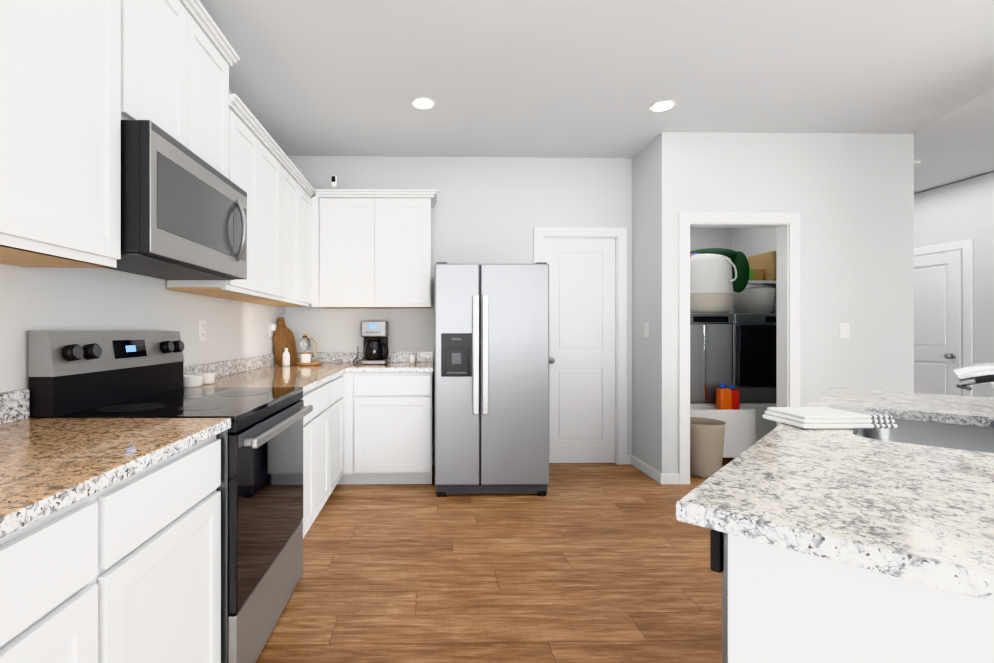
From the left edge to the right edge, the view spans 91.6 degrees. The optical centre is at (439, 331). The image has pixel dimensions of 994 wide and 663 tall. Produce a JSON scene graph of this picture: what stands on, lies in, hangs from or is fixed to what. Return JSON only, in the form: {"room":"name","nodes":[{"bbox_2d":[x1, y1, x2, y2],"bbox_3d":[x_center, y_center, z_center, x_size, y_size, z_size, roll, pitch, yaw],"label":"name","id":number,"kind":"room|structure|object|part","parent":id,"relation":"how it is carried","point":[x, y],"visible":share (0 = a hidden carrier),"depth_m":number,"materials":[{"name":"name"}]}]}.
{"room":"kitchen","nodes":[
{"label":"kitchen","id":0,"kind":"room"},
{"bbox_2d":[0,88,285,418],"bbox_3d":[-1.352,-0.181,-0.610,0.150,2.740,10.010,0,0,-1],"label":"wall","id":1,"kind":"structure","parent":0,"point":[96,299],"depth_m":1.96,"materials":[{"name":"paint"}]},
{"bbox_2d":[0,0,131,267],"bbox_3d":[-1.149,-0.674,1.196,0.301,0.923,0.648,0,0,-1],"label":"upper cabinet","id":2,"kind":"object","parent":1,"relation":"attached to","point":[80,80],"depth_m":1.29,"materials":[{"name":"white wood"}]},
{"bbox_2d":[132,0,199,156],"bbox_3d":[-1.159,-1.001,1.751,0.301,0.629,0.462,0,0,-1],"label":"upper cabinet","id":3,"kind":"object","parent":1,"relation":"attached to","point":[165,33],"depth_m":1.80,"materials":[{"name":"white wood"}]},
{"bbox_2d":[108,120,246,279],"bbox_3d":[-1.094,-0.457,1.923,0.446,0.426,0.799,0,0,-1],"label":"over-the-range microwave","id":4,"kind":"object","parent":3,"relation":"attached to","point":[183,212],"visible":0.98,"depth_m":1.71,"materials":[{"name":"silver metal"}]},
{"bbox_2d":[199,320,204,340],"bbox_3d":[-1.329,-0.006,2.686,0.008,0.116,0.072,0,0,-1],"label":"wall outlet plate","id":5,"kind":"object","parent":1,"relation":"attached to","point":[201,322],"depth_m":2.68,"materials":[{"name":"white plastic"}]},
{"bbox_2d":[167,104,267,295],"bbox_3d":[-1.173,-0.664,2.554,0.301,0.903,0.460,0,0,-1],"label":"upper cabinet","id":6,"kind":"object","parent":1,"relation":"attached to","point":[251,144],"depth_m":2.63,"materials":[{"name":"white wood"}]},
{"bbox_2d":[200,12,235,183],"bbox_3d":[-1.165,-1.001,2.093,0.301,0.629,0.463,0,0,-1],"label":"upper cabinet","id":7,"kind":"object","parent":1,"relation":"attached to","point":[217,106],"depth_m":2.19,"materials":[{"name":"white wood"}]},
{"bbox_2d":[216,140,287,299],"bbox_3d":[-1.179,-0.664,2.928,0.301,0.903,0.528,0,0,-1],"label":"upper cabinet","id":8,"kind":"object","parent":1,"relation":"attached to","point":[277,166],"depth_m":3.06,"materials":[{"name":"white wood"}]},
{"bbox_2d":[240,164,303,303],"bbox_3d":[-1.186,-0.664,3.327,0.301,0.903,0.544,0,0,-1],"label":"upper cabinet","id":9,"kind":"object","parent":1,"relation":"attached to","point":[295,185],"depth_m":3.47,"materials":[{"name":"white wood"}]},
{"bbox_2d":[269,323,275,336],"bbox_3d":[-1.334,-0.010,3.836,0.039,0.116,0.072,0,0,-1],"label":"wall outlet plate","id":10,"kind":"object","parent":1,"relation":"attached to","point":[272,327],"depth_m":3.81,"materials":[{"name":"white plastic"}]},
{"bbox_2d":[268,184,311,306],"bbox_3d":[-1.193,-0.664,3.717,0.301,0.903,0.475,0,0,-1],"label":"upper cabinet","id":11,"kind":"object","parent":1,"relation":"attached to","point":[307,191],"depth_m":3.82,"materials":[{"name":"white wood"}]},
{"bbox_2d":[286,156,631,464],"bbox_3d":[0.177,-0.180,4.333,3.080,2.740,0.120,0,0,-1],"label":"wall","id":12,"kind":"structure","parent":0,"point":[490,210],"depth_m":4.28,"materials":[{"name":"paint"}]},
{"bbox_2d":[312,192,383,307],"bbox_3d":[-0.762,-0.663,4.084,0.572,0.903,0.326,0,0,-1],"label":"upper cabinet","id":13,"kind":"object","parent":12,"relation":"attached to","point":[348,227],"depth_m":3.93,"materials":[{"name":"white wood"}]},
{"bbox_2d":[331,175,336,186],"bbox_3d":[-0.844,-1.194,3.820,0.044,0.085,0.044,0,0,-1],"label":"security camera","id":14,"kind":"object","parent":13,"relation":"attached to","point":[333,180],"visible":1,"depth_m":3.81,"materials":[{"name":"white plastic"}]},
{"bbox_2d":[384,192,431,307],"bbox_3d":[-0.337,-0.663,4.091,0.518,0.903,0.326,0,0,-1],"label":"upper cabinet","id":15,"kind":"object","parent":12,"relation":"attached to","point":[407,215],"depth_m":3.94,"materials":[{"name":"white wood"}]},
{"bbox_2d":[544,238,614,462],"bbox_3d":[1.251,0.174,4.282,0.649,2.016,0.128,0,0,-1],"label":"pantry door","id":16,"kind":"structure","parent":12,"relation":"in","point":[581,350],"depth_m":4.31,"materials":[{"name":"white wood"}]},
{"bbox_2d":[534,227,626,464],"bbox_3d":[1.250,0.133,4.342,0.833,2.114,0.137,0,0,-1],"label":"door frame","id":17,"kind":"structure","parent":12,"relation":"attached to","point":[619,235],"depth_m":4.28,"materials":[{"name":"white wood"}]},
{"bbox_2d":[256,458,733,662],"bbox_3d":[2.077,1.239,0.745,7.155,0.100,12.600,0,0,-1],"label":"floor","id":18,"kind":"structure","parent":0,"point":[594,563],"depth_m":2.31,"materials":[{"name":"brown wood"}]},
{"bbox_2d":[0,474,135,662],"bbox_3d":[-0.982,0.749,0.662,0.616,0.880,0.740,0,0,-1],"label":"base cabinet","id":19,"kind":"object","parent":18,"relation":"on","point":[127,570],"depth_m":0.90,"materials":[{"name":"white wood"}]},
{"bbox_2d":[0,380,239,537],"bbox_3d":[-0.963,0.245,0.156,0.651,0.125,2.728,0,0,-1],"label":"countertop","id":20,"kind":"structure","parent":19,"relation":"on","point":[48,466],"depth_m":1.11,"materials":[{"name":"stone"}]},
{"bbox_2d":[29,330,312,662],"bbox_3d":[-0.955,0.594,1.925,0.709,1.192,0.799,0,0,-1],"label":"range","id":21,"kind":"object","parent":18,"relation":"on","point":[101,374],"visible":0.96,"depth_m":1.73,"materials":[{"name":"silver metal"}]},
{"bbox_2d":[136,435,220,662],"bbox_3d":[-0.992,0.749,1.205,0.616,0.880,0.626,0,0,-1],"label":"base cabinet","id":22,"kind":"object","parent":18,"relation":"on","point":[178,502],"depth_m":1.28,"materials":[{"name":"white wood"}]},
{"bbox_2d":[302,377,335,537],"bbox_3d":[-1.019,0.750,2.756,0.616,0.880,0.851,0,0,-1],"label":"base cabinet","id":23,"kind":"object","parent":18,"relation":"on","point":[319,426],"depth_m":2.84,"materials":[{"name":"white wood"}]},
{"bbox_2d":[336,374,343,484],"bbox_3d":[-1.029,0.750,3.356,0.616,0.880,0.630,0,0,-1],"label":"base cabinet","id":24,"kind":"object","parent":18,"relation":"on","point":[340,379],"depth_m":3.50,"materials":[{"name":"white wood"}]},
{"bbox_2d":[344,372,431,483],"bbox_3d":[-0.398,0.750,3.950,0.665,0.880,0.616,0,0,-1],"label":"base cabinet","id":25,"kind":"object","parent":18,"relation":"on","point":[388,415],"depth_m":3.65,"materials":[{"name":"white wood"}]},
{"bbox_2d":[183,352,351,392],"bbox_3d":[-1.012,0.245,3.289,0.660,0.125,1.921,0,0,-1],"label":"countertop","id":26,"kind":"structure","parent":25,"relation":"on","point":[256,371],"depth_m":3.11,"materials":[{"name":"stone"}]},
{"bbox_2d":[209,372,214,383],"bbox_3d":[-1.221,0.246,2.498,0.099,0.055,0.099,0,0,-7],"label":"ramekin","id":27,"kind":"object","parent":26,"relation":"on","point":[211,375],"depth_m":2.48,"materials":[{"name":"white ceramic"}]},
{"bbox_2d":[273,317,297,364],"bbox_3d":[-1.280,0.077,3.946,0.114,0.390,0.200,0,0,36],"label":"cutting board","id":28,"kind":"object","parent":26,"relation":"on","point":[283,337],"visible":0.92,"depth_m":3.94,"materials":[{"name":"brown wood"}]},
{"bbox_2d":[282,348,289,365],"bbox_3d":[-1.219,0.204,3.808,0.058,0.140,0.058,0,0,-1],"label":"ceramic bottle","id":29,"kind":"object","parent":26,"relation":"on","point":[286,358],"visible":1,"depth_m":3.79,"materials":[{"name":"white ceramic"}]},
{"bbox_2d":[296,361,320,365],"bbox_3d":[-1.071,0.263,3.921,0.200,0.022,0.200,0,0,-1],"label":"tray","id":30,"kind":"object","parent":26,"relation":"on","point":[307,364],"visible":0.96,"depth_m":3.83,"materials":[{"name":"brown wood"}]},
{"bbox_2d":[300,352,310,362],"bbox_3d":[-1.091,0.218,3.900,0.082,0.090,0.082,0,0,-1],"label":"candle jar","id":31,"kind":"object","parent":30,"relation":"on","point":[305,357],"visible":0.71,"depth_m":3.87,"materials":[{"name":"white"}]},
{"bbox_2d":[300,334,319,362],"bbox_3d":[-1.066,0.143,3.938,0.160,0.240,0.115,0,0,-1],"label":"brass lamp","id":32,"kind":"object","parent":30,"relation":"on","point":[305,343],"visible":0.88,"depth_m":3.90,"materials":[{"name":"brown"}]},
{"bbox_2d":[352,352,432,371],"bbox_3d":[-0.375,0.246,3.932,0.639,0.125,0.658,0,0,-1],"label":"countertop","id":33,"kind":"structure","parent":25,"relation":"on","point":[397,361],"depth_m":3.96,"materials":[{"name":"stone"}]},
{"bbox_2d":[361,321,388,364],"bbox_3d":[-0.538,0.094,4.048,0.229,0.360,0.243,0,0,-1],"label":"coffee maker","id":34,"kind":"object","parent":33,"relation":"on","point":[375,334],"visible":1,"depth_m":3.94,"materials":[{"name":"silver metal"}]},
{"bbox_2d":[408,354,416,363],"bbox_3d":[-0.234,0.237,4.095,0.072,0.075,0.072,0,0,-1],"label":"cup","id":35,"kind":"object","parent":33,"relation":"on","point":[412,358],"visible":1,"depth_m":4.07,"materials":[{"name":"white ceramic"}]},
{"bbox_2d":[435,262,548,496],"bbox_3d":[0.368,0.345,3.819,0.825,1.689,0.853,0,0,-1],"label":"refrigerator","id":36,"kind":"object","parent":18,"relation":"on","point":[491,378],"visible":1,"depth_m":3.44,"materials":[{"name":"silver metal"}]},
{"bbox_2d":[690,417,725,477],"bbox_3d":[2.178,0.970,4.012,0.360,0.440,0.360,0,0,-1],"label":"trash can","id":37,"kind":"object","parent":18,"relation":"on","point":[706,444],"visible":0.62,"depth_m":3.87,"materials":[{"name":"beige plastic"}]},
{"bbox_2d":[690,248,776,441],"bbox_3d":[2.782,0.180,4.905,1.380,2.020,0.785,0,0,-1],"label":"stack","id":38,"kind":"object","parent":18,"relation":"on","point":[736,349],"visible":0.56,"depth_m":4.56,"materials":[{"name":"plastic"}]},
{"bbox_2d":[690,313,732,409],"bbox_3d":[2.435,0.510,4.920,0.685,1.360,0.744,0,0,-1],"label":"washer","id":39,"kind":"object","parent":38,"relation":"in","point":[711,334],"depth_m":4.56,"materials":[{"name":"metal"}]},
{"bbox_2d":[690,383,755,457],"bbox_3d":[2.446,0.795,4.381,0.650,0.630,0.338,0,0,-1],"label":"drawer","id":40,"kind":"object","parent":38,"relation":"attached to","point":[740,433],"visible":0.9,"depth_m":4.21,"materials":[{"name":"white plastic"}]},
{"bbox_3d":[2.446,0.900,4.381,0.650,0.420,0.338,0,0,-1],"label":"pedestal drawer","id":41,"kind":"part","parent":40,"relation":"part of","materials":[{"name":"white plastic"}]},
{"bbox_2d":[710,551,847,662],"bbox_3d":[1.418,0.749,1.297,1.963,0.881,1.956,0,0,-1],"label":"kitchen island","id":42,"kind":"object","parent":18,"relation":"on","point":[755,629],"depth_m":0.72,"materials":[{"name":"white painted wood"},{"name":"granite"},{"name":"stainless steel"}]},
{"bbox_2d":[676,387,993,662],"bbox_3d":[1.510,0.291,1.212,2.272,0.032,2.272,0,0,-1],"label":"island countertop","id":43,"kind":"structure","parent":42,"relation":"on","point":[883,549],"depth_m":0.71,"materials":[{"name":"white stone"}]},
{"bbox_2d":[763,407,896,428],"bbox_3d":[1.146,0.255,1.425,0.270,0.036,0.170,0,0,-1],"label":"towel","id":44,"kind":"object","parent":43,"relation":"on","point":[792,417],"depth_m":1.35,"materials":[{"name":"white fabric"}]},
{"bbox_2d":[792,415,993,458],"bbox_3d":[1.440,0.397,1.363,0.700,0.205,0.700,0,0,-1],"label":"sink","id":45,"kind":"object","parent":43,"relation":"in","point":[950,434],"depth_m":1.57,"materials":[{"name":"silver metal"}]},
{"bbox_2d":[953,363,993,389],"bbox_3d":[1.609,0.142,1.318,0.222,0.265,0.222,0,0,-1],"label":"faucet","id":46,"kind":"object","parent":43,"relation":"on","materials":[{"name":"silver metal"}]},
{"bbox_2d":[199,0,993,193],"bbox_3d":[2.077,-1.601,0.746,7.155,0.100,12.600,0,0,-1],"label":"ceiling","id":47,"kind":"structure","parent":0,"point":[553,78],"depth_m":2.89,"materials":[{"name":"paint"}]},
{"bbox_2d":[411,97,435,108],"bbox_3d":[-0.113,-1.547,3.265,0.170,0.006,0.170,0,0,-1],"label":"recessed light","id":48,"kind":"object","parent":47,"relation":"in","point":[423,103],"visible":1,"depth_m":3.26,"materials":[{"name":"white plastic"}]},
{"bbox_2d":[649,100,675,111],"bbox_3d":[1.530,-1.547,3.306,0.170,0.006,0.170,0,0,-1],"label":"recessed light","id":49,"kind":"object","parent":47,"relation":"in","point":[662,106],"visible":1,"depth_m":3.30,"materials":[{"name":"white plastic"}]},
{"bbox_2d":[914,159,920,166],"bbox_3d":[4.351,-1.544,4.436,0.130,0.035,0.130,0,0,-1],"label":"smoke detector","id":50,"kind":"object","parent":47,"relation":"attached to","point":[917,162],"visible":0.33,"depth_m":4.38,"materials":[{"name":"white plastic"}]},
{"bbox_2d":[690,227,730,312],"bbox_3d":[2.680,-0.180,5.916,1.740,2.740,0.120,0,0,-1],"label":"wall","id":51,"kind":"structure","parent":0,"point":[700,238],"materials":[{"name":"paint"}]},
{"bbox_2d":[731,228,775,312],"bbox_3d":[3.642,-0.180,4.943,0.120,2.740,2.100,0,0,-1],"label":"wall","id":52,"kind":"structure","parent":0,"point":[747,242],"depth_m":5.46,"materials":[{"name":"paint"}]},
{"bbox_2d":[745,251,775,287],"bbox_3d":[3.282,-0.645,5.340,0.575,0.330,1.045,0,0,-1],"label":"cardboard box","id":53,"kind":"object","parent":52,"relation":"attached to","point":[762,268],"visible":0.38,"depth_m":4.93,"materials":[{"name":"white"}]},
{"bbox_2d":[749,268,753,279],"bbox_3d":[3.133,-0.575,4.899,0.100,0.129,0.070,0,0,-1],"label":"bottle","id":54,"kind":"object","parent":53,"relation":"on","point":[751,274],"depth_m":4.86,"materials":[{"name":"green plastic"}]},
{"bbox_3d":[3.282,-0.495,5.340,0.575,0.030,1.045,0,0,-1],"label":"wire shelf","id":55,"kind":"part","parent":53,"relation":"part of","materials":[{"name":"white metal"}]},
{"bbox_2d":[632,132,913,472],"bbox_3d":[2.719,-0.180,4.097,1.995,2.740,0.680,0,0,-1],"label":"wall","id":56,"kind":"structure","parent":0,"point":[849,197],"depth_m":3.76,"materials":[{"name":"paint"}]},
{"bbox_2d":[628,455,663,484],"bbox_3d":[1.709,1.148,4.011,0.023,0.085,0.572,0,0,-1],"label":"baseboard","id":57,"kind":"structure","parent":56,"relation":"attached to","point":[658,476],"depth_m":3.98,"materials":[{"name":"white wood"}]},
{"bbox_2d":[644,323,648,336],"bbox_3d":[1.718,-0.009,4.000,0.009,0.116,0.072,0,0,-1],"label":"switch plate","id":58,"kind":"object","parent":56,"relation":"attached to","point":[646,325],"depth_m":3.99,"materials":[{"name":"white plastic"}]},
{"bbox_2d":[679,212,799,484],"bbox_3d":[2.332,0.133,3.800,0.948,2.114,0.137,0,0,-1],"label":"door frame","id":59,"kind":"structure","parent":56,"relation":"attached to","point":[786,226],"depth_m":3.74,"materials":[{"name":"white wood"}]},
{"bbox_2d":[840,323,848,337],"bbox_3d":[3.168,-0.006,3.759,0.072,0.116,0.008,0,0,-1],"label":"switch plate","id":60,"kind":"object","parent":56,"relation":"attached to","point":[844,330],"depth_m":3.76,"materials":[{"name":"white plastic"}]},
{"bbox_2d":[914,172,993,397],"bbox_3d":[5.529,-0.181,0.805,0.150,2.740,12.600,0,0,-1],"label":"wall","id":61,"kind":"structure","parent":0,"point":[959,211],"depth_m":4.83,"materials":[{"name":"paint"}]},
{"bbox_2d":[914,250,962,395],"bbox_3d":[5.317,0.171,5.332,0.109,2.022,0.780,0,0,-1],"label":"hall door","id":62,"kind":"structure","parent":61,"relation":"in","point":[938,318],"depth_m":5.16,"materials":[{"name":"white wood"}]},
{"bbox_2d":[914,239,972,395],"bbox_3d":[5.363,0.129,5.333,0.020,2.122,0.968,0,0,-1],"label":"door frame","id":63,"kind":"structure","parent":61,"relation":"attached to","point":[966,246],"depth_m":4.89,"materials":[{"name":"white wood"}]}
]}

